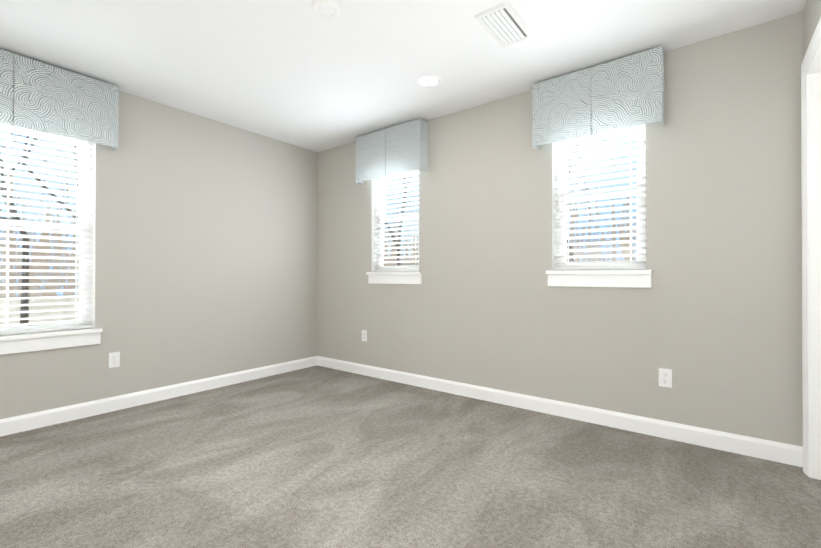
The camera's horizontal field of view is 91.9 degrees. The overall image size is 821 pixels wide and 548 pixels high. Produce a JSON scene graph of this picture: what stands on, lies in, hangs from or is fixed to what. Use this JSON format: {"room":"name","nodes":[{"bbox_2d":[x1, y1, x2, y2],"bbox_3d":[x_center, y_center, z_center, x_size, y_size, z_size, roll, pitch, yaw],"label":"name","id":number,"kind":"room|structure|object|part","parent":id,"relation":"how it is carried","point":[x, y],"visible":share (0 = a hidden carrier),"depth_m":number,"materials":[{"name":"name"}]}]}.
{"room":"empty bedroom","nodes":[
{"label":"empty bedroom","id":0,"kind":"room"},
{"bbox_2d":[0,91,317,418],"bbox_3d":[-2.434,-0.216,2.896,0.150,2.620,4.600,0,0,37],"label":"wall","id":1,"kind":"structure","parent":0,"point":[204,248],"depth_m":3.42,"materials":[{"name":"grey paint"}]},
{"bbox_2d":[0,123,91,331],"bbox_3d":[-2.681,-0.313,2.634,0.068,1.478,0.900,0,0,37],"label":"window","id":2,"kind":"structure","parent":1,"relation":"in","point":[85,305],"depth_m":2.88,"materials":[{"name":"white plastic"}]},
{"bbox_2d":[0,124,93,334],"bbox_3d":[-2.622,-0.329,2.589,0.068,1.441,0.892,0,0,37],"label":"window blind","id":3,"kind":"object","parent":2,"relation":"attached to","point":[8,192],"visible":0.94,"depth_m":2.73,"materials":[{"name":"white plastic"}]},
{"bbox_2d":[0,328,102,354],"bbox_3d":[-2.608,0.456,2.574,0.116,0.116,0.972,0,0,37],"label":"sill","id":4,"kind":"structure","parent":1,"relation":"attached to","point":[26,342],"depth_m":2.70,"materials":[{"name":"white wood"}]},
{"bbox_2d":[0,49,118,150],"bbox_3d":[-2.539,-1.159,2.530,0.124,0.453,1.106,0,0,37],"label":"valance","id":5,"kind":"object","parent":1,"relation":"attached to","point":[40,96],"visible":1,"depth_m":2.65,"materials":[{"name":"fabric"}]},
{"bbox_2d":[109,352,119,367],"bbox_3d":[-2.243,0.650,3.010,0.009,0.114,0.070,0,0,37],"label":"electrical outlet","id":6,"kind":"object","parent":1,"relation":"attached to","point":[114,359],"visible":1,"depth_m":3.01,"materials":[{"name":"white plastic"}]},
{"bbox_2d":[0,356,317,436],"bbox_3d":[-2.369,0.981,2.840,0.014,0.106,4.300,0,0,37],"label":"baseboard","id":7,"kind":"structure","parent":1,"relation":"attached to","point":[22,423],"depth_m":3.12,"materials":[{"name":"white wood"}]},
{"bbox_2d":[0,0,806,151],"bbox_3d":[-0.800,-1.472,1.651,4.265,0.120,4.600,0,0,37],"label":"ceiling","id":8,"kind":"structure","parent":0,"point":[300,73],"depth_m":2.48,"materials":[{"name":"white paint"}]},
{"bbox_2d":[312,0,340,18],"bbox_3d":[-0.445,-1.399,2.103,0.149,0.020,0.149,0,0,37],"label":"smoke detector","id":9,"kind":"object","parent":8,"relation":"attached to","point":[327,9],"visible":0.98,"depth_m":2.09,"materials":[{"name":"white plastic"}]},
{"bbox_2d":[417,75,440,86],"bbox_3d":[0.135,-1.402,2.893,0.177,0.006,0.177,0,0,37],"label":"recessed light","id":10,"kind":"object","parent":8,"relation":"in","point":[428,80],"visible":1,"depth_m":2.88,"materials":[{"name":"white plastic"}]},
{"bbox_2d":[474,1,533,47],"bbox_3d":[0.539,-1.402,2.260,0.200,0.014,0.375,0,0,37],"label":"ceiling vent","id":11,"kind":"object","parent":8,"relation":"in","point":[504,25],"visible":0.98,"depth_m":2.24,"materials":[{"name":"white metal"}]},
{"bbox_2d":[0,366,820,547],"bbox_3d":[-0.800,1.088,1.638,4.265,0.120,4.600,0,0,37],"label":"floor","id":12,"kind":"structure","parent":0,"point":[317,457],"depth_m":1.99,"materials":[{"name":"carpet"}]},
{"bbox_2d":[317,12,803,446],"bbox_3d":[0.552,-0.213,3.412,4.265,2.620,0.150,0,0,37],"label":"wall","id":13,"kind":"structure","parent":0,"point":[711,317],"depth_m":2.61,"materials":[{"name":"grey paint"}]},
{"bbox_2d":[362,330,366,341],"bbox_3d":[-0.477,0.635,4.095,0.070,0.114,0.009,0,0,37],"label":"electrical outlet","id":14,"kind":"object","parent":13,"relation":"attached to","point":[364,335],"visible":1,"depth_m":4.09,"materials":[{"name":"white plastic"}]},
{"bbox_2d":[356,118,427,183],"bbox_3d":[-0.198,-1.152,3.814,0.806,0.453,0.124,0,0,37],"label":"valance","id":15,"kind":"object","parent":13,"relation":"attached to","point":[397,149],"visible":1,"depth_m":3.71,"materials":[{"name":"fabric"}]},
{"bbox_2d":[366,272,421,283],"bbox_3d":[-0.146,0.037,3.876,0.672,0.116,0.116,0,0,37],"label":"sill","id":16,"kind":"structure","parent":13,"relation":"attached to","point":[394,277],"depth_m":3.83,"materials":[{"name":"white wood"}]},
{"bbox_2d":[377,170,418,271],"bbox_3d":[-0.090,-0.519,3.952,0.600,1.053,0.068,0,0,37],"label":"window","id":17,"kind":"structure","parent":13,"relation":"in","point":[381,264],"depth_m":4.02,"materials":[{"name":"white plastic"}]},
{"bbox_2d":[373,170,418,271],"bbox_3d":[-0.135,-0.534,3.893,0.592,1.016,0.068,0,0,37],"label":"window blind","id":18,"kind":"object","parent":17,"relation":"attached to","point":[415,198],"visible":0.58,"depth_m":3.89,"materials":[{"name":"white plastic"}]},
{"bbox_2d":[317,356,802,466],"bbox_3d":[0.522,0.984,3.326,3.986,0.106,0.014,0,0,37],"label":"baseboard","id":19,"kind":"structure","parent":13,"relation":"attached to","point":[785,453],"depth_m":2.71,"materials":[{"name":"white wood"}]},
{"bbox_2d":[532,46,663,150],"bbox_3d":[1.247,-1.158,2.708,0.806,0.453,0.124,0,0,37],"label":"valance","id":20,"kind":"object","parent":13,"relation":"attached to","point":[624,92],"visible":1,"depth_m":2.62,"materials":[{"name":"fabric"}]},
{"bbox_2d":[546,270,652,287],"bbox_3d":[1.299,0.032,2.770,0.672,0.116,0.116,0,0,37],"label":"sill","id":21,"kind":"structure","parent":13,"relation":"attached to","point":[608,278],"depth_m":2.71,"materials":[{"name":"white wood"}]},
{"bbox_2d":[556,124,645,269],"bbox_3d":[1.355,-0.524,2.846,0.600,1.053,0.068,0,0,37],"label":"window","id":22,"kind":"structure","parent":13,"relation":"in","point":[639,258],"depth_m":2.81,"materials":[{"name":"white plastic"}]},
{"bbox_2d":[554,127,645,269],"bbox_3d":[1.310,-0.540,2.787,0.592,1.016,0.068,0,0,37],"label":"window blind","id":23,"kind":"object","parent":22,"relation":"attached to","point":[631,145],"visible":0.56,"depth_m":2.77,"materials":[{"name":"white plastic"}]},
{"bbox_2d":[659,368,671,387],"bbox_3d":[1.604,0.654,2.502,0.070,0.114,0.009,0,0,37],"label":"electrical outlet","id":24,"kind":"object","parent":13,"relation":"attached to","point":[665,377],"visible":1,"depth_m":2.50,"materials":[{"name":"white plastic"}]},
{"bbox_2d":[803,0,820,55],"bbox_3d":[0.848,-0.228,0.384,0.115,2.620,4.600,0,0,37],"label":"wall","id":25,"kind":"structure","parent":0,"point":[811,13],"depth_m":1.98,"materials":[{"name":"grey paint"}]},
{"bbox_2d":[801,17,820,479],"bbox_3d":[1.816,-0.038,1.663,0.133,2.133,0.986,0,0,37],"label":"door frame","id":26,"kind":"structure","parent":25,"relation":"attached to","point":[815,215],"depth_m":2.00,"materials":[{"name":"white wood"}]},
{"bbox_3d":[1.770,-0.038,1.698,0.018,2.133,0.986,0,0,37],"label":"inside door trim","id":27,"kind":"part","parent":26,"relation":"part of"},
{"label":"outside","id":28,"kind":"structure","parent":0,"visible":0},
{"bbox_2d":[383,133,636,265],"bbox_3d":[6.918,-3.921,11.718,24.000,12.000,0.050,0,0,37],"label":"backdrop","id":29,"kind":"structure","parent":28,"point":[581,227],"depth_m":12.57,"materials":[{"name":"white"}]},
{"bbox_3d":[-0.529,1.407,2.374,24.300,0.050,23.600,0,0,37],"label":"ground","id":30,"kind":"structure","parent":28,"visible":0},
{"bbox_2d":[0,130,59,323],"bbox_3d":[-6.887,-1.704,6.076,6.245,6.210,4.239,0,0,37],"label":"tree","id":31,"kind":"object","parent":30,"relation":"on","point":[25,301],"depth_m":5.83,"materials":[{"name":"brown plant"}]},
{"bbox_2d":[22,131,77,218],"bbox_3d":[-5.957,-2.530,7.892,4.189,7.885,4.598,0,0,37],"label":"tree","id":32,"kind":"object","parent":30,"relation":"on","point":[45,187],"depth_m":7.18,"materials":[{"name":"brown plant"}]},
{"bbox_2d":[385,176,412,265],"bbox_3d":[-1.079,-1.822,7.573,4.407,6.472,3.852,0,0,37],"label":"tree","id":33,"kind":"object","parent":30,"relation":"on","point":[396,245],"depth_m":8.34,"materials":[{"name":"brown plant"}]},
{"bbox_2d":[566,170,588,204],"bbox_3d":[1.598,-1.138,7.826,3.535,5.108,2.712,0,0,37],"label":"tree","id":34,"kind":"object","parent":30,"relation":"on","point":[573,189],"depth_m":7.59,"materials":[{"name":"brown plant"}]},
{"bbox_2d":[567,139,605,261],"bbox_3d":[2.294,-1.749,7.991,3.430,6.335,4.156,0,0,37],"label":"tree","id":35,"kind":"object","parent":30,"relation":"on","point":[571,254],"depth_m":6.79,"materials":[{"name":"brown plant"}]},
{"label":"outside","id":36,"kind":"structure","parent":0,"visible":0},
{"bbox_2d":[0,125,79,324],"bbox_3d":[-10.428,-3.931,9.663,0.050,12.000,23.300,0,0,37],"label":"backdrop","id":37,"kind":"structure","parent":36,"point":[35,294],"depth_m":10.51,"materials":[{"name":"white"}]}
]}

